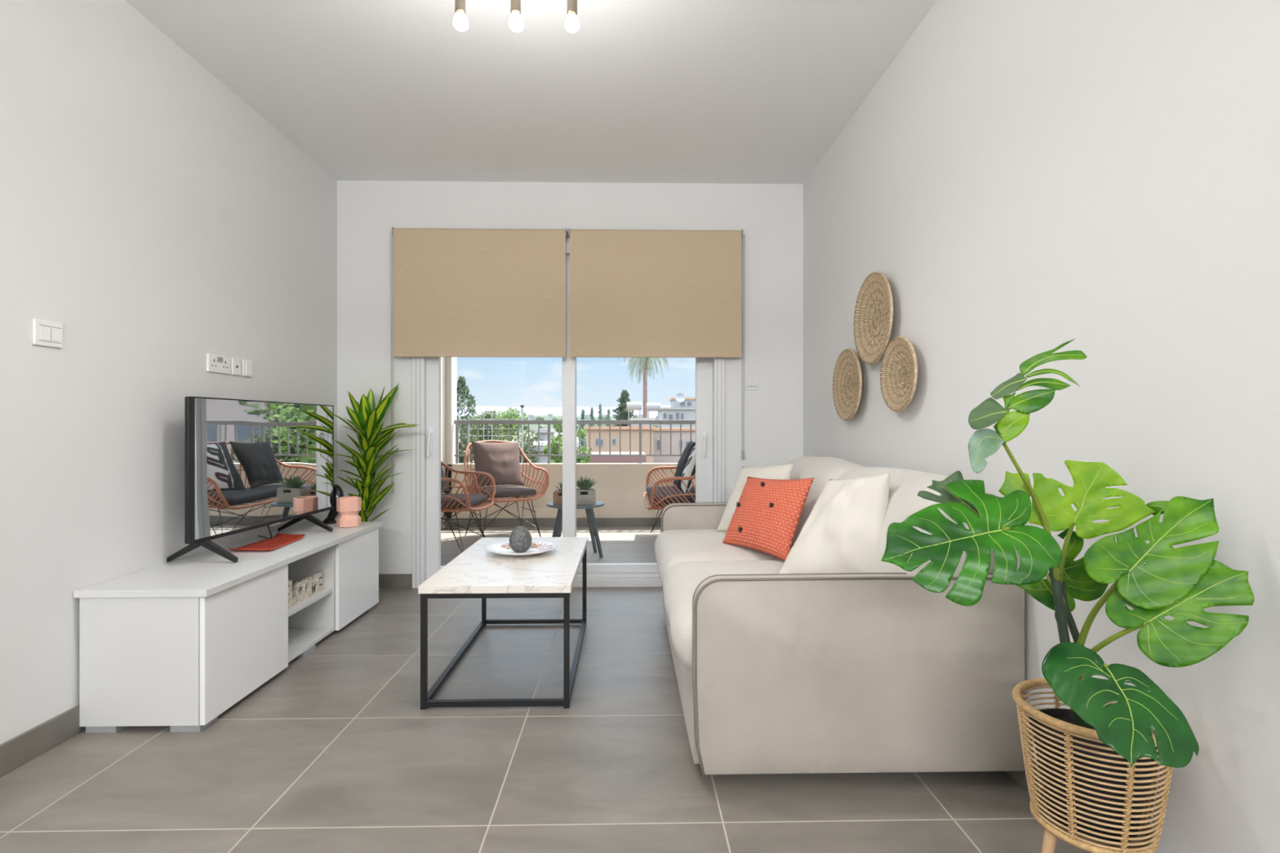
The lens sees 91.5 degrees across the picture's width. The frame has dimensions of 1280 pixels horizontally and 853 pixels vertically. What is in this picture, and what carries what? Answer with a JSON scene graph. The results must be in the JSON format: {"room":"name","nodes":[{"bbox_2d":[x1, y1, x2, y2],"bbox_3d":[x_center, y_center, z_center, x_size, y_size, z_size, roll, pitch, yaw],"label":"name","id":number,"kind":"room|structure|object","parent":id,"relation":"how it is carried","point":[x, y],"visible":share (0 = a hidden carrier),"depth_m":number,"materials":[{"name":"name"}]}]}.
{"room":"living room","nodes":[
{"label":"living room","id":0,"kind":"room"},
{"bbox_2d":[0,0,337,744],"bbox_3d":[-1.907,-0.270,0.296,0.100,2.600,7.870,0,0,-1],"label":"wall","id":1,"kind":"structure","parent":0,"point":[149,212],"depth_m":2.27,"materials":[{"name":"white paint"}]},
{"bbox_2d":[0,704,85,777],"bbox_3d":[-1.848,0.984,0.172,0.012,0.092,7.620,0,0,-1],"label":"baseboard","id":2,"kind":"structure","parent":1,"relation":"attached to","point":[20,749],"depth_m":1.95,"materials":[{"name":"tile"}]},
{"bbox_2d":[32,318,62,348],"bbox_3d":[-1.886,-0.295,1.989,0.011,0.081,0.098,0,0,-1],"label":"switch","id":3,"kind":"object","parent":1,"relation":"attached to","point":[45,333],"visible":1,"depth_m":1.98,"materials":[{"name":"white plastic"}]},
{"bbox_2d":[206,353,230,374],"bbox_3d":[-1.902,-0.282,2.820,0.013,0.080,0.152,0,0,-1],"label":"double socket","id":4,"kind":"object","parent":1,"relation":"attached to","point":[215,363],"visible":1,"depth_m":2.81,"materials":[{"name":"white plastic"}]},
{"bbox_2d":[231,357,240,375],"bbox_3d":[-1.906,-0.282,2.945,0.010,0.080,0.065,0,0,-1],"label":"socket","id":5,"kind":"object","parent":1,"relation":"attached to","point":[235,362],"visible":1,"depth_m":2.94,"materials":[{"name":"white plastic"}]},
{"bbox_2d":[241,359,252,377],"bbox_3d":[-1.907,-0.282,3.031,0.012,0.080,0.076,0,0,-1],"label":"blank plate","id":6,"kind":"object","parent":1,"relation":"attached to","point":[246,366],"visible":1,"depth_m":3.02,"materials":[{"name":"white plastic"}]},
{"bbox_2d":[440,356,445,528],"bbox_3d":[-2.124,-0.252,5.418,0.175,2.637,2.380,0,0,-1],"label":"wall","id":7,"kind":"structure","parent":0,"point":[442,358],"depth_m":6.55,"materials":[{"name":"beige paint"}]},
{"bbox_2d":[124,0,936,184],"bbox_3d":[-0.361,-1.630,0.278,3.190,0.120,7.970,0,0,-1],"label":"ceiling","id":8,"kind":"structure","parent":0,"point":[690,91],"depth_m":2.83,"materials":[{"name":"white paint"}]},
{"bbox_2d":[453,0,579,32],"bbox_3d":[-0.401,-1.419,1.992,0.720,0.303,0.060,0,0,-1],"label":"ceiling light","id":9,"kind":"object","parent":8,"relation":"hanging from","point":[460,22],"visible":1,"depth_m":1.98,"materials":[{"name":"silver metal"}]},
{"bbox_2d":[0,586,1091,852],"bbox_3d":[-0.361,1.080,0.278,3.190,0.100,7.970,0,0,-1],"label":"floor","id":10,"kind":"structure","parent":0,"point":[336,752],"depth_m":1.83,"materials":[{"name":"tile"}]},
{"bbox_2d":[73,521,382,733],"bbox_3d":[-1.688,0.789,2.837,0.438,0.482,1.502,0,0,-1],"label":"tv stand","id":11,"kind":"object","parent":10,"relation":"on","point":[177,644],"visible":0.98,"depth_m":2.19,"materials":[{"name":"white wood"}]},
{"bbox_2d":[166,396,333,562],"bbox_3d":[-1.755,0.214,2.973,0.294,0.664,1.050,0,0,2],"label":"television","id":12,"kind":"object","parent":11,"relation":"on","point":[250,464],"visible":1,"depth_m":2.80,"materials":[{"name":"black glass"}]},
{"bbox_2d":[228,533,304,551],"bbox_3d":[-1.705,0.538,2.904,0.181,0.018,0.396,0,0,-1],"label":"decorative tray","id":13,"kind":"object","parent":11,"relation":"on","point":[278,540],"visible":1,"depth_m":2.90,"materials":[{"name":"red ceramic"}]},
{"bbox_2d":[288,571,324,608],"bbox_3d":[-1.559,0.740,2.843,0.040,0.115,0.428,0,0,-1],"label":"welcome sign","id":14,"kind":"object","parent":11,"relation":"on","point":[310,586],"visible":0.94,"depth_m":2.88,"materials":[{"name":"beige"}]},
{"bbox_2d":[288,588,332,617],"bbox_3d":[-1.700,0.807,2.842,0.382,0.018,0.448,0,0,-1],"label":"shelf","id":15,"kind":"object","parent":11,"relation":"attached to","point":[326,592],"depth_m":2.87,"materials":[{"name":"white wood"}]},
{"bbox_2d":[322,484,343,524],"bbox_3d":[-1.751,0.435,3.540,0.143,0.225,0.084,0,0,-1],"label":"knot sculpture","id":16,"kind":"object","parent":11,"relation":"on","point":[338,491],"visible":0.48,"depth_m":3.52,"materials":[{"name":"black ceramic"}]},
{"bbox_2d":[336,496,361,527],"bbox_3d":[-1.599,0.469,3.428,0.115,0.158,0.115,0,0,-1],"label":"candle holder","id":17,"kind":"object","parent":11,"relation":"on","point":[348,508],"visible":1,"depth_m":3.38,"materials":[{"name":"pink ceramic"}]},
{"bbox_2d":[333,382,419,521],"bbox_3d":[-1.587,0.379,3.755,0.536,1.302,0.443,0,0,-1],"label":"dracaena","id":18,"kind":"object","parent":10,"relation":"on","point":[366,417],"visible":0.86,"depth_m":3.74,"materials":[{"name":"green plant"}]},
{"bbox_2d":[417,537,587,709],"bbox_3d":[-0.538,0.804,2.761,0.552,0.452,0.993,0,0,-1],"label":"coffee table","id":19,"kind":"object","parent":10,"relation":"on","point":[477,572],"visible":0.98,"depth_m":2.40,"materials":[{"name":"stone"}]},
{"bbox_2d":[485,540,556,555],"bbox_3d":[-0.541,0.562,2.849,0.320,0.031,0.320,0,0,-1],"label":"decorative plate","id":20,"kind":"object","parent":19,"relation":"on","point":[537,547],"visible":0.8,"depth_m":2.87,"materials":[{"name":"white ceramic"}]},
{"bbox_2d":[509,525,532,552],"bbox_3d":[-0.540,0.508,2.820,0.101,0.118,0.101,0,0,-1],"label":"egg","id":21,"kind":"object","parent":20,"relation":"on","point":[520,539],"visible":1,"depth_m":2.79,"materials":[{"name":"grey stone"}]},
{"bbox_2d":[654,456,1024,776],"bbox_3d":[0.578,0.590,2.619,0.993,0.881,1.736,0,0,-1],"label":"sofa","id":22,"kind":"object","parent":10,"relation":"on","point":[880,671],"visible":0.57,"depth_m":1.76,"materials":[{"name":"beige fabric"}]},
{"bbox_2d":[654,528,792,585],"bbox_3d":[0.439,0.640,3.005,0.719,0.228,0.770,0,0,-1],"label":"seat cushion","id":23,"kind":"object","parent":22,"relation":"on","point":[673,547],"depth_m":2.77,"materials":[{"name":"fabric"}]},
{"bbox_2d":[662,560,785,667],"bbox_3d":[0.452,0.639,2.207,0.725,0.228,0.801,0,0,-1],"label":"seat cushion","id":24,"kind":"object","parent":22,"relation":"on","point":[680,583],"depth_m":2.21,"materials":[{"name":"fabric"}]},
{"bbox_2d":[715,462,793,532],"bbox_3d":[0.580,0.352,3.073,0.228,0.361,0.425,0,0,-37],"label":"throw pillow","id":25,"kind":"object","parent":22,"relation":"on","point":[783,472],"visible":0.42,"depth_m":3.09,"materials":[{"name":"beige fabric"}]},
{"bbox_2d":[722,476,814,560],"bbox_3d":[0.546,0.373,2.701,0.221,0.318,0.493,0,0,-30],"label":"throw pillow","id":26,"kind":"object","parent":22,"relation":"on","point":[766,516],"visible":1,"depth_m":2.63,"materials":[{"name":"orange fabric"}]},
{"bbox_2d":[786,456,864,546],"bbox_3d":[0.847,0.370,3.039,0.337,0.442,0.818,0,0,-1],"label":"cushion","id":27,"kind":"object","parent":22,"relation":"on","point":[823,469],"depth_m":2.78,"materials":[{"name":"fabric"}]},
{"bbox_2d":[777,471,890,573],"bbox_3d":[0.661,0.342,2.058,0.270,0.393,0.371,0,0,-28],"label":"throw pillow","id":28,"kind":"object","parent":22,"relation":"on","point":[842,533],"visible":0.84,"depth_m":2.02,"materials":[{"name":"beige fabric"}]},
{"bbox_2d":[837,466,976,575],"bbox_3d":[0.866,0.373,2.198,0.337,0.440,0.829,0,0,-1],"label":"cushion","id":29,"kind":"object","parent":22,"relation":"on","point":[904,500],"depth_m":1.92,"materials":[{"name":"fabric"}]},
{"bbox_2d":[1012,678,1173,852],"bbox_3d":[0.961,0.811,1.330,0.288,0.439,0.288,0,0,31],"label":"basket planter","id":30,"kind":"object","parent":10,"relation":"on","point":[1148,837],"visible":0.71,"depth_m":1.25,"materials":[{"name":"wicker"}]},
{"bbox_2d":[881,338,1254,842],"bbox_3d":[0.779,0.332,1.222,0.595,1.008,0.432,0,0,-1],"label":"monstera","id":31,"kind":"object","parent":30,"relation":"on","point":[1190,575],"visible":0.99,"depth_m":1.19,"materials":[{"name":"green plant"}]},
{"bbox_2d":[1029,708,1158,842],"bbox_3d":[0.961,0.743,1.330,0.224,0.186,0.224,0,0,-1],"label":"nursery pot","id":32,"kind":"object","parent":30,"relation":"in","point":[1063,714],"depth_m":1.26,"materials":[{"name":"black"}]},
{"bbox_2d":[440,526,661,565],"bbox_3d":[0.936,1.192,5.585,6.300,0.250,2.590,0,0,-1],"label":"floor","id":33,"kind":"structure","parent":0,"point":[619,544],"depth_m":5.87,"materials":[{"name":"tile"}]},
{"bbox_2d":[440,460,495,552],"bbox_3d":[-1.641,0.603,5.300,0.721,0.929,0.741,0,0,5],"label":"rattan armchair","id":34,"kind":"object","parent":33,"relation":"on","point":[487,504],"visible":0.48,"depth_m":5.28,"materials":[{"name":"orange wicker"}]},
{"bbox_2d":[440,493,487,507],"bbox_3d":[-1.609,0.627,5.295,0.501,0.087,0.496,0,0,5],"label":"seat cushion","id":35,"kind":"object","parent":34,"relation":"on","point":[474,499],"visible":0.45,"depth_m":5.16,"materials":[{"name":"grey fabric"}]},
{"bbox_2d":[440,464,449,493],"bbox_3d":[-1.777,0.385,5.308,0.192,0.396,0.462,0,0,6],"label":"throw pillow","id":36,"kind":"object","parent":35,"relation":"on","point":[443,483],"visible":0.12,"depth_m":5.39,"materials":[{"name":"grey fabric"}]},
{"bbox_2d":[463,440,549,537],"bbox_3d":[-1.334,0.603,6.067,0.741,0.929,0.721,0,0,-31],"label":"rattan armchair","id":37,"kind":"object","parent":33,"relation":"on","point":[470,491],"visible":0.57,"depth_m":6.06,"materials":[{"name":"orange wicker"}]},
{"bbox_2d":[475,485,536,497],"bbox_3d":[-1.319,0.627,6.038,0.495,0.087,0.501,0,0,-31],"label":"seat cushion","id":38,"kind":"object","parent":37,"relation":"on","point":[500,491],"visible":0.65,"depth_m":5.87,"materials":[{"name":"grey fabric"}]},
{"bbox_2d":[471,440,524,486],"bbox_3d":[-1.407,0.363,6.156,0.485,0.440,0.225,0,0,-26],"label":"throw pillow","id":39,"kind":"object","parent":38,"relation":"on","point":[500,460],"visible":0.91,"depth_m":6.11,"materials":[{"name":"brown fabric"}]},
{"bbox_2d":[546,500,604,557],"bbox_3d":[-0.529,0.850,5.120,0.471,0.441,0.471,0,0,-1],"label":"side table","id":40,"kind":"object","parent":33,"relation":"on","point":[557,529],"visible":0.55,"depth_m":5.08,"materials":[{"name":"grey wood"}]},
{"bbox_2d":[553,489,562,504],"bbox_3d":[-0.630,0.579,5.124,0.148,0.099,0.143,0,0,-1],"label":"wooden crate","id":41,"kind":"object","parent":40,"relation":"on","point":[557,495],"visible":0.5,"depth_m":5.05,"materials":[{"name":"brown wood"}]},
{"bbox_2d":[555,481,562,491],"bbox_3d":[-0.631,0.493,5.117,0.147,0.092,0.110,0,0,19],"label":"grass plant","id":42,"kind":"object","parent":41,"relation":"on","point":[560,484],"visible":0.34,"depth_m":5.11,"materials":[{"name":"green plant"}]},
{"bbox_2d":[576,488,595,504],"bbox_3d":[-0.451,0.570,5.094,0.176,0.116,0.143,0,0,-1],"label":"wooden crate","id":43,"kind":"object","parent":40,"relation":"on","point":[583,496],"visible":0.68,"depth_m":5.02,"materials":[{"name":"grey wood"}]},
{"bbox_2d":[576,476,597,489],"bbox_3d":[-0.448,0.462,5.092,0.171,0.128,0.191,0,0,-37],"label":"succulent","id":44,"kind":"object","parent":43,"relation":"on","point":[586,484],"visible":0.83,"depth_m":5.07,"materials":[{"name":"green plant"}]},
{"bbox_2d":[643,466,695,532],"bbox_3d":[0.392,0.603,5.688,0.719,0.929,1.353,0,0,-1],"label":"armchair","id":45,"kind":"object","parent":33,"relation":"on","point":[668,479],"visible":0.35,"depth_m":5.04,"materials":[{"name":"wicker"}]},
{"bbox_2d":[645,485,695,506],"bbox_3d":[0.340,0.623,5.688,0.539,0.095,1.122,0,0,-1],"label":"seat cushion","id":46,"kind":"object","parent":45,"relation":"on","point":[649,488],"visible":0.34,"depth_m":5.36,"materials":[{"name":"grey fabric"}]},
{"bbox_2d":[673,440,695,488],"bbox_3d":[0.427,0.355,5.954,0.202,0.446,0.462,0,0,-1],"label":"throw pillow","id":47,"kind":"object","parent":46,"relation":"on","point":[682,460],"visible":0.5,"depth_m":5.80,"materials":[{"name":"grey fabric"}]},
{"bbox_2d":[680,444,695,493],"bbox_3d":[0.455,0.355,5.443,0.188,0.446,0.495,0,0,-1],"label":"throw pillow","id":48,"kind":"object","parent":46,"relation":"on","point":[689,469],"visible":0.53,"depth_m":5.28,"materials":[{"name":"grey fabric"}]},
{"bbox_2d":[337,180,803,573],"bbox_3d":[-0.440,-0.270,4.137,2.990,2.600,0.250,0,0,-1],"label":"wall","id":49,"kind":"structure","parent":0,"point":[770,216],"depth_m":4.01,"materials":[{"name":"white paint"}]},
{"bbox_2d":[378,573,412,587],"bbox_3d":[-1.688,0.986,3.980,0.464,0.088,0.012,0,0,-1],"label":"baseboard","id":50,"kind":"structure","parent":49,"relation":"attached to","point":[385,580],"depth_m":3.98,"materials":[{"name":"tile"}]},
{"bbox_2d":[390,226,567,492],"bbox_3d":[-1.020,-0.418,3.963,1.114,1.675,0.070,0,0,-1],"label":"roller blind","id":51,"kind":"object","parent":49,"relation":"attached to","point":[457,292],"visible":0.98,"depth_m":3.94,"materials":[{"name":"fabric"}]},
{"bbox_2d":[412,244,724,588],"bbox_3d":[-0.455,-0.070,4.086,1.998,2.200,0.211,0,0,-1],"label":"door","id":52,"kind":"structure","parent":49,"relation":"in","point":[426,371],"depth_m":4.02,"materials":[{"name":"white"}]},
{"bbox_2d":[568,227,744,459],"bbox_3d":[0.108,-0.522,3.986,1.123,1.465,0.070,0,0,-1],"label":"roller blind","id":53,"kind":"object","parent":49,"relation":"attached to","point":[634,293],"visible":1,"depth_m":3.96,"materials":[{"name":"fabric"}]},
{"bbox_2d":[746,378,759,390],"bbox_3d":[0.728,-0.271,4.031,0.080,0.070,0.010,0,0,-1],"label":"light switch","id":54,"kind":"object","parent":49,"relation":"attached to","point":[751,384],"visible":1,"depth_m":4.03,"materials":[{"name":"white paint"}]},
{"bbox_2d":[445,462,695,518],"bbox_3d":[0.912,0.733,6.740,6.300,0.669,0.140,0,0,-1],"label":"wall","id":55,"kind":"structure","parent":0,"point":[621,486],"depth_m":6.64,"materials":[{"name":"beige paint"}]},
{"bbox_2d":[445,356,457,517],"bbox_3d":[-2.118,-0.252,6.708,0.240,2.637,0.200,0,0,-1],"label":"trim","id":56,"kind":"structure","parent":55,"relation":"attached to","point":[451,362],"depth_m":6.61,"materials":[{"name":"white paint"}]},
{"bbox_2d":[444,517,661,527],"bbox_3d":[1.001,1.020,6.666,6.125,0.094,0.012,0,0,-1],"label":"baseboard","id":57,"kind":"structure","parent":55,"relation":"attached to","point":[600,522],"depth_m":6.62,"materials":[{"name":"tile"}]},
{"bbox_2d":[453,420,695,463],"bbox_3d":[1.037,0.165,6.743,6.050,0.466,0.040,0,0,-1],"label":"balcony railing","id":58,"kind":"object","parent":55,"relation":"on","point":[456,423],"visible":0.35,"depth_m":6.70,"materials":[{"name":"silver metal"}]},
{"bbox_2d":[803,0,1279,852],"bbox_3d":[1.183,-0.270,0.359,0.100,2.600,7.870,0,0,-1],"label":"wall","id":59,"kind":"structure","parent":0,"point":[1024,180],"depth_m":1.51,"materials":[{"name":"white paint"}]},
{"bbox_2d":[832,348,862,420],"bbox_3d":[1.042,-0.208,3.112,0.041,0.358,0.385,0,0,-1],"label":"woven wall basket","id":60,"kind":"object","parent":59,"relation":"attached to","point":[847,374],"visible":1,"depth_m":3.13,"materials":[{"name":"beige wicker"}]},
{"bbox_2d":[853,271,893,364],"bbox_3d":[1.049,-0.482,2.787,0.041,0.409,0.419,0,0,-1],"label":"woven wall basket","id":61,"kind":"object","parent":59,"relation":"attached to","point":[873,312],"visible":1,"depth_m":2.80,"materials":[{"name":"beige wicker"}]},
{"bbox_2d":[880,336,917,412],"bbox_3d":[1.054,-0.211,2.522,0.041,0.304,0.324,0,0,-1],"label":"woven wall basket","id":62,"kind":"object","parent":59,"relation":"attached to","point":[899,366],"visible":1,"depth_m":2.54,"materials":[{"name":"beige wicker"}]},
{"bbox_2d":[1005,759,1044,792],"bbox_3d":[1.129,0.984,0.233,0.012,0.092,7.620,0,0,-1],"label":"baseboard","id":63,"kind":"structure","parent":59,"relation":"attached to","point":[1020,777],"depth_m":1.78,"materials":[{"name":"tile"}]},
{"label":"outside","id":64,"kind":"structure","parent":0,"visible":0},
{"bbox_2d":[658,407,695,427],"bbox_3d":[7.103,-0.426,101.167,7.931,4.912,12.500,0,0,-1],"label":"villa","id":65,"kind":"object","parent":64,"point":[665,413],"visible":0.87,"depth_m":95.12,"materials":[{"name":"grey"}]},
{"bbox_2d":[675,393,684,402],"bbox_3d":[6.141,-3.996,95.469,1.500,2.227,0.534,0,0,-1],"label":"satellite dish","id":66,"kind":"object","parent":65,"relation":"on","point":[680,397],"visible":1,"depth_m":95.58,"materials":[{"name":"silver metal"}]},
{"bbox_2d":[669,397,695,407],"bbox_3d":[7.592,-3.746,101.177,5.342,1.652,6.500,0,0,-1],"label":"storey","id":67,"kind":"object","parent":65,"relation":"on","point":[688,402],"visible":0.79,"depth_m":98.14,"materials":[{"name":"grey"}]},
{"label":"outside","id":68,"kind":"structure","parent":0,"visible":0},
{"bbox_2d":[458,432,585,463],"bbox_3d":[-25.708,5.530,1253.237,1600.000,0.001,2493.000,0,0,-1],"label":"ground","id":69,"kind":"structure","parent":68,"point":[555,433],"depth_m":352.29,"materials":[{"name":"green plant"}]},
{"bbox_2d":[457,375,479,463],"bbox_3d":[-6.245,1.870,21.852,1.667,7.331,1.642,0,0,-1],"label":"tree","id":70,"kind":"object","parent":69,"relation":"on","point":[461,385],"visible":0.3,"depth_m":21.74,"materials":[{"name":"green plant"}]},
{"bbox_2d":[458,424,497,463],"bbox_3d":[-6.488,2.613,24.883,1.995,5.842,2.292,0,0,-8],"label":"bushy tree","id":71,"kind":"object","parent":69,"relation":"on","point":[472,451],"visible":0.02,"depth_m":24.49,"materials":[{"name":"green plant"}]},
{"bbox_2d":[462,409,511,443],"bbox_3d":[-4.871,2.489,19.940,1.158,6.084,1.366,0,0,27],"label":"bushy tree","id":72,"kind":"object","parent":69,"relation":"on","point":[487,415],"visible":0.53,"depth_m":19.75,"materials":[{"name":"green plant"}]},
{"bbox_2d":[468,412,523,463],"bbox_3d":[-3.216,2.603,13.937,1.213,5.853,0.016,0,0,-1],"label":"frame","id":73,"kind":"object","parent":69,"relation":"on","point":[483,413],"visible":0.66,"depth_m":13.93,"materials":[{"name":"grey metal"}]},
{"bbox_2d":[496,407,528,441],"bbox_3d":[-4.650,2.414,22.440,1.270,6.234,1.139,0,0,-1],"label":"bushy tree","id":74,"kind":"object","parent":69,"relation":"on","point":[506,415],"visible":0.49,"depth_m":22.27,"materials":[{"name":"green plant"}]},
{"bbox_2d":[520,404,524,462],"bbox_3d":[-4.137,2.387,21.920,0.100,6.286,0.200,0,0,-1],"label":"street lamp","id":75,"kind":"object","parent":69,"relation":"on","point":[522,406],"visible":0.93,"depth_m":21.89,"materials":[{"name":"silver metal"}]},
{"bbox_2d":[513,429,542,462],"bbox_3d":[-5.455,2.831,29.867,1.483,5.404,1.634,0,0,-35],"label":"bushy tree","id":76,"kind":"object","parent":69,"relation":"on","point":[533,438],"visible":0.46,"depth_m":29.64,"materials":[{"name":"green plant"}]},
{"bbox_2d":[531,428,556,440],"bbox_3d":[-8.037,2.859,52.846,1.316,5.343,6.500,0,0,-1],"label":"house","id":77,"kind":"structure","parent":69,"relation":"on","point":[543,432],"depth_m":49.84,"materials":[{"name":"grey paint"}]},
{"bbox_2d":[519,440,578,462],"bbox_3d":[-5.263,3.207,33.899,3.440,4.645,8.200,0,0,-1],"label":"building","id":78,"kind":"structure","parent":69,"relation":"on","point":[541,459],"depth_m":29.91,"materials":[{"name":"grey"}]},
{"bbox_2d":[542,418,562,462],"bbox_3d":[-2.285,2.642,17.981,0.915,5.779,0.899,0,0,23],"label":"leafy tree","id":79,"kind":"object","parent":69,"relation":"on","point":[553,448],"visible":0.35,"depth_m":17.80,"materials":[{"name":"green plant"}]},
{"bbox_2d":[577,408,586,448],"bbox_3d":[-6.696,1.701,74.974,1.822,7.672,1.830,0,0,-1],"label":"conifer","id":80,"kind":"object","parent":69,"relation":"on","point":[583,443],"visible":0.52,"depth_m":74.75,"materials":[{"name":"green plant"}]},
{"bbox_2d":[576,428,592,462],"bbox_3d":[-2.207,2.796,23.972,0.874,5.471,0.819,0,0,-1],"label":"leafy tree","id":81,"kind":"object","parent":69,"relation":"on","point":[579,459],"visible":0.27,"depth_m":23.91,"materials":[{"name":"green plant"}]},
{"bbox_2d":[588,407,595,426],"bbox_3d":[-6.001,1.517,78.933,1.788,8.040,1.957,0,0,-1],"label":"conifer","id":82,"kind":"object","parent":69,"relation":"on","point":[592,417],"visible":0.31,"depth_m":78.80,"materials":[{"name":"green plant"}]},
{"bbox_2d":[595,403,604,426],"bbox_3d":[-5.170,1.203,82.865,1.835,8.668,1.826,0,0,-1],"label":"conifer","id":83,"kind":"object","parent":69,"relation":"on","point":[600,417],"visible":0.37,"depth_m":82.80,"materials":[{"name":"green plant"}]},
{"bbox_2d":[605,408,611,426],"bbox_3d":[-4.199,1.539,86.976,1.960,7.996,2.136,0,0,-1],"label":"conifer","id":84,"kind":"object","parent":69,"relation":"on","point":[608,417],"visible":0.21,"depth_m":86.86,"materials":[{"name":"green plant"}]},
{"bbox_2d":[577,451,646,462],"bbox_3d":[-1.268,3.355,27.480,2.983,4.350,3.400,0,0,-1],"label":"shed","id":85,"kind":"object","parent":69,"relation":"on","point":[594,459],"visible":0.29,"depth_m":25.80,"materials":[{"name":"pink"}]},
{"bbox_2d":[583,426,656,462],"bbox_3d":[-2.026,2.753,64.472,6.956,5.553,9.500,0,0,-1],"label":"house","id":86,"kind":"structure","parent":69,"relation":"on","point":[594,430],"depth_m":59.96,"materials":[{"name":"beige"}]},
{"bbox_2d":[626,401,641,426],"bbox_3d":[-0.591,-1.272,64.001,1.575,2.497,0.840,0,0,-1],"label":"water tank","id":87,"kind":"object","parent":86,"relation":"on","point":[630,405],"visible":0.91,"depth_m":63.66,"materials":[{"name":"grey"}]},
{"bbox_2d":[629,417,650,426],"bbox_3d":[-0.010,-0.448,63.513,2.069,0.849,3.000,0,0,-1],"label":"block","id":88,"kind":"object","parent":86,"relation":"on","point":[630,419],"visible":0.36,"depth_m":62.02,"materials":[{"name":"grey"}]},
{"bbox_2d":[646,403,660,426],"bbox_3d":[1.390,-1.230,64.542,1.457,2.415,0.840,0,0,-1],"label":"water tank","id":89,"kind":"object","parent":86,"relation":"on","point":[650,406],"visible":0.88,"depth_m":64.20,"materials":[{"name":"grey"}]},
{"bbox_2d":[611,389,637,426],"bbox_3d":[-2.042,0.563,73.868,4.353,9.981,4.426,0,0,41],"label":"pine tree","id":90,"kind":"object","parent":69,"relation":"on","point":[622,415],"visible":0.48,"depth_m":73.58,"materials":[{"name":"green plant"}]},
{"bbox_2d":[617,357,669,417],"bbox_3d":[0.524,-1.954,72.068,6.060,14.977,4.867,0,0,-21],"label":"palm tree","id":91,"kind":"object","parent":69,"relation":"on","point":[644,366],"visible":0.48,"depth_m":71.80,"materials":[{"name":"green plant"}]},
{"bbox_2d":[653,427,695,462],"bbox_3d":[4.741,2.848,74.913,7.323,5.365,10.500,0,0,-1],"label":"house","id":92,"kind":"structure","parent":69,"relation":"on","point":[665,432],"depth_m":69.88,"materials":[{"name":"beige"}]},
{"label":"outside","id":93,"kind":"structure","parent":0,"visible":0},
{"bbox_2d":[457,404,671,417],"bbox_3d":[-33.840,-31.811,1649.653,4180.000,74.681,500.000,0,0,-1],"label":"hill","id":94,"kind":"structure","parent":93,"point":[528,411],"depth_m":1661.11,"materials":[{"name":"white"}]},
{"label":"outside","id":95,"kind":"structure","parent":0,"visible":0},
{"bbox_2d":[457,415,656,432],"bbox_3d":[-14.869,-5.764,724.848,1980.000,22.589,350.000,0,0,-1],"label":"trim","id":96,"kind":"structure","parent":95,"point":[531,426],"depth_m":721.62,"materials":[{"name":"green plant"}]},
{"bbox_2d":[519,424,528,429],"bbox_3d":[-108.336,0.192,579.064,9.674,8.558,8.990,0,0,-1],"label":"tree","id":97,"kind":"object","parent":96,"relation":"on","point":[526,426],"visible":0.24,"depth_m":576.17,"materials":[{"name":"green plant"}]},
{"bbox_2d":[535,415,544,420],"bbox_3d":[-105.671,-7.107,662.243,10.268,9.161,10.248,0,0,-1],"label":"tree","id":98,"kind":"object","parent":96,"relation":"on","point":[539,418],"visible":0.58,"depth_m":658.65,"materials":[{"name":"green plant"}]},
{"bbox_2d":[551,415,559,420],"bbox_3d":[-88.419,-6.530,658.564,10.498,9.677,9.701,0,0,-1],"label":"tree","id":99,"kind":"object","parent":96,"relation":"on","point":[555,418],"visible":0.44,"depth_m":655.92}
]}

